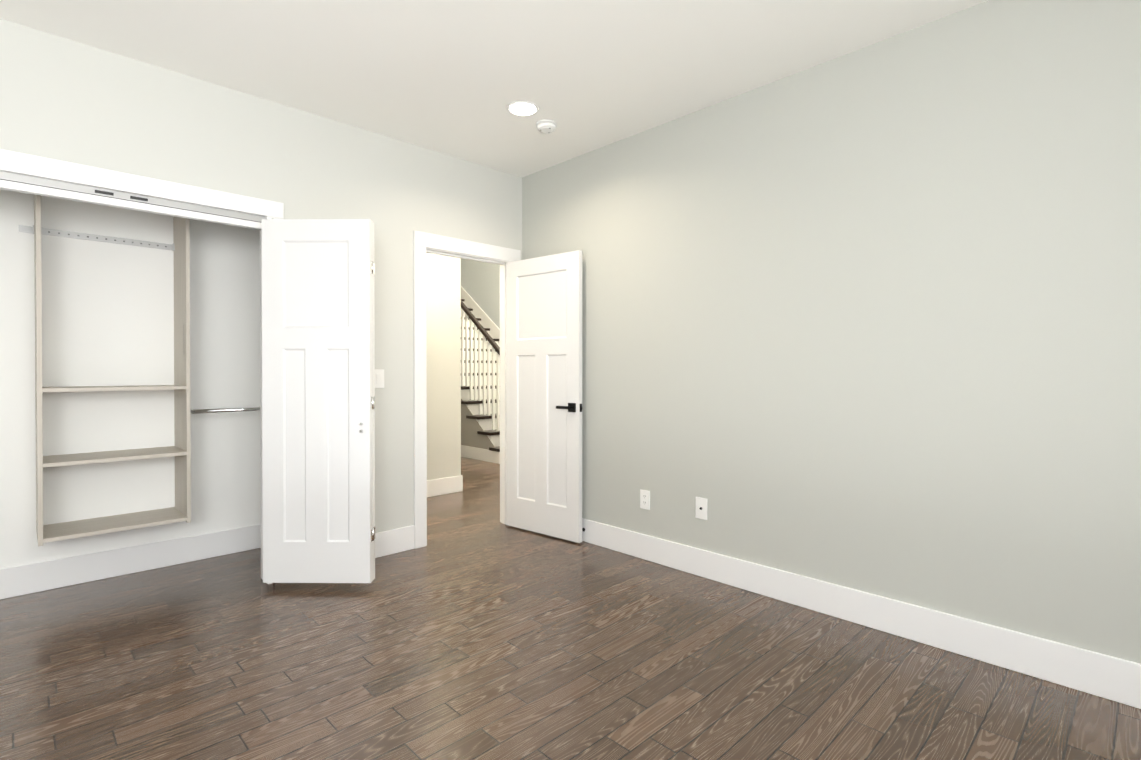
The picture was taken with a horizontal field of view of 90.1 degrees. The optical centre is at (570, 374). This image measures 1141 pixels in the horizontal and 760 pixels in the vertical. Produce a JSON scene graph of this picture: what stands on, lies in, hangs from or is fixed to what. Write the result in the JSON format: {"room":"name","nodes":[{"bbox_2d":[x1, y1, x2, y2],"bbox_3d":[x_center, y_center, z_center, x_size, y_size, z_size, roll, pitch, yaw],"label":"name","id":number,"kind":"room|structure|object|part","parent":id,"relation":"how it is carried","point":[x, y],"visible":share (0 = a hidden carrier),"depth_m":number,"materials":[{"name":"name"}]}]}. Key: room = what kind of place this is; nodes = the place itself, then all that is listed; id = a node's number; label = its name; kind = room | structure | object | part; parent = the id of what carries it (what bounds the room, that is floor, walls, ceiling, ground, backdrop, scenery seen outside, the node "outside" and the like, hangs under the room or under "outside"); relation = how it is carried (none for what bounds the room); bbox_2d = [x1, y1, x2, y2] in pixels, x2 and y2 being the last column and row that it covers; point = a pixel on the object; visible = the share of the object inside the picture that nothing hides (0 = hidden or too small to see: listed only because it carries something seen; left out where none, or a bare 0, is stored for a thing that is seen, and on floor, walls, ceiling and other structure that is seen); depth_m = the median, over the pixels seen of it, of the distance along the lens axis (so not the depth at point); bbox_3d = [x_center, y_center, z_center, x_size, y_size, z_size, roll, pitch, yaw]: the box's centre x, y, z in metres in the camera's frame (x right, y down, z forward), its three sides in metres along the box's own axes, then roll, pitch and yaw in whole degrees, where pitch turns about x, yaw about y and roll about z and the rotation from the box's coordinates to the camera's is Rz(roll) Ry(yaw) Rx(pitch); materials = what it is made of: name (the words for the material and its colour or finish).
{"room":"empty bedroom","nodes":[
{"label":"empty bedroom","id":0,"kind":"room"},
{"bbox_2d":[0,19,519,568],"bbox_3d":[-1.201,-1.515,3.802,8.460,5.400,0.115,0,1,-44],"label":"wall","id":1,"kind":"structure","parent":0,"point":[108,308],"depth_m":3.38,"materials":[{"name":"paint"}]},
{"bbox_2d":[0,524,260,599],"bbox_3d":[-3.103,1.111,2.921,3.250,0.160,0.018,0,1,-44],"label":"baseboard","id":2,"kind":"structure","parent":1,"relation":"attached to","point":[15,581],"depth_m":3.36,"materials":[{"name":"white wood"}]},
{"bbox_2d":[0,171,264,229],"bbox_3d":[-2.611,-0.848,2.381,2.438,0.074,0.040,0,1,-44],"label":"track rail","id":3,"kind":"object","parent":1,"relation":"attached to","point":[50,188],"visible":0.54,"depth_m":2.78,"materials":[{"name":"metal"}]},
{"bbox_2d":[19,194,259,545],"bbox_3d":[-2.329,-0.056,3.429,1.419,1.832,0.355,0,1,-44],"label":"organizer","id":4,"kind":"object","parent":1,"relation":"attached to","point":[180,451],"visible":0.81,"depth_m":3.27,"materials":[{"name":"wood"}]},
{"bbox_2d":[0,149,520,583],"bbox_3d":[-2.011,0.106,3.023,4.367,2.170,0.155,0,1,-44],"label":"door frame","id":5,"kind":"structure","parent":1,"relation":"attached to","point":[424,243],"depth_m":3.86,"materials":[{"name":"white wood"}]},
{"bbox_2d":[506,250,581,542],"bbox_3d":[-0.207,0.155,4.191,0.745,2.030,0.123,0,1,40],"label":"entry door","id":6,"kind":"structure","parent":5,"relation":"attached to","point":[543,394],"depth_m":4.15,"materials":[{"name":"white wood"}]},
{"bbox_3d":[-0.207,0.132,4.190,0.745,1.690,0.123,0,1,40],"label":"handle","id":7,"kind":"part","parent":6,"relation":"part of","materials":[{"name":"black metal"}]},
{"bbox_2d":[262,218,374,585],"bbox_3d":[-1.394,0.159,3.158,0.603,2.058,0.092,0,0,1],"label":"bifold closet door","id":8,"kind":"structure","parent":1,"relation":"in","point":[318,392],"depth_m":3.13,"materials":[{"name":"white wood"}]},
{"bbox_2d":[375,369,383,387],"bbox_3d":[-1.241,0.029,3.685,0.075,0.120,0.010,0,1,-44],"label":"switch plate","id":9,"kind":"object","parent":1,"relation":"attached to","point":[379,378],"visible":0.81,"depth_m":3.69,"materials":[{"name":"white plastic"}]},
{"bbox_2d":[375,525,414,557],"bbox_3d":[-1.357,1.107,3.578,0.827,0.160,0.014,0,1,-44],"label":"baseboard","id":10,"kind":"structure","parent":1,"relation":"attached to","point":[402,539],"depth_m":3.76,"materials":[{"name":"white wood"}]},
{"bbox_2d":[427,475,462,496],"bbox_3d":[-1.683,1.096,5.120,1.625,0.160,0.018,0,1,-44],"label":"baseboard","id":11,"kind":"structure","parent":1,"relation":"attached to","point":[441,486],"depth_m":5.55,"materials":[{"name":"white wood"}]},
{"bbox_2d":[0,0,987,176],"bbox_3d":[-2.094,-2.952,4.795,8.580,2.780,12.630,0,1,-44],"label":"ceiling","id":12,"kind":"structure","parent":0,"point":[453,78],"depth_m":2.73,"materials":[{"name":"paint"}]},
{"bbox_2d":[506,100,539,115],"bbox_3d":[-0.279,-1.547,3.321,0.196,0.006,0.196,0,1,-44],"label":"recessed light","id":13,"kind":"object","parent":12,"relation":"in","point":[522,108],"visible":1,"depth_m":3.31,"materials":[{"name":"white plastic"}]},
{"bbox_2d":[536,119,556,133],"bbox_3d":[-0.149,-1.532,3.536,0.136,0.039,0.136,0,1,-44],"label":"smoke detector","id":14,"kind":"object","parent":12,"relation":"attached to","point":[545,126],"visible":1,"depth_m":3.50,"materials":[{"name":"white plastic"}]},
{"bbox_2d":[0,457,1140,759],"bbox_3d":[-2.094,1.208,4.824,9.180,0.060,13.230,0,1,-44],"label":"floor","id":15,"kind":"structure","parent":0,"point":[474,629],"depth_m":2.28,"materials":[{"name":"brown wood"}]},
{"bbox_2d":[461,286,499,463],"bbox_3d":[-2.130,-0.938,9.696,1.576,4.465,5.346,0,1,-44],"label":"staircase","id":16,"kind":"structure","parent":15,"relation":"on","point":[480,384],"depth_m":7.98,"materials":[{"name":"paint"}]},
{"bbox_3d":[-2.111,-1.601,8.869,0.060,3.127,3.945,0,1,-44],"label":"handrail","id":17,"kind":"part","parent":16,"relation":"part of","materials":[{"name":"wood"}]},
{"bbox_2d":[520,0,1140,663],"bbox_3d":[1.338,-0.178,2.839,0.120,2.740,4.770,0,1,-44],"label":"wall","id":18,"kind":"structure","parent":0,"point":[868,318],"depth_m":2.60,"materials":[{"name":"paint"}]},
{"bbox_2d":[640,489,649,509],"bbox_3d":[0.477,0.803,3.645,0.009,0.120,0.075,0,1,-44],"label":"duplex electrical outlet","id":19,"kind":"object","parent":18,"relation":"attached to","point":[644,499],"visible":1,"depth_m":3.64,"materials":[{"name":"white plastic"}]},
{"bbox_2d":[695,497,706,519],"bbox_3d":[0.766,0.788,3.343,0.016,0.125,0.078,0,1,-44],"label":"outlet","id":20,"kind":"object","parent":18,"relation":"attached to","point":[701,509],"visible":1,"depth_m":3.34,"materials":[{"name":"white plastic"}]},
{"bbox_2d":[582,518,1140,708],"bbox_3d":[1.269,1.112,2.816,0.033,0.160,4.770,0,1,-44],"label":"baseboard","id":21,"kind":"structure","parent":18,"relation":"attached to","point":[1116,679],"depth_m":2.57,"materials":[{"name":"white wood"}]}
]}

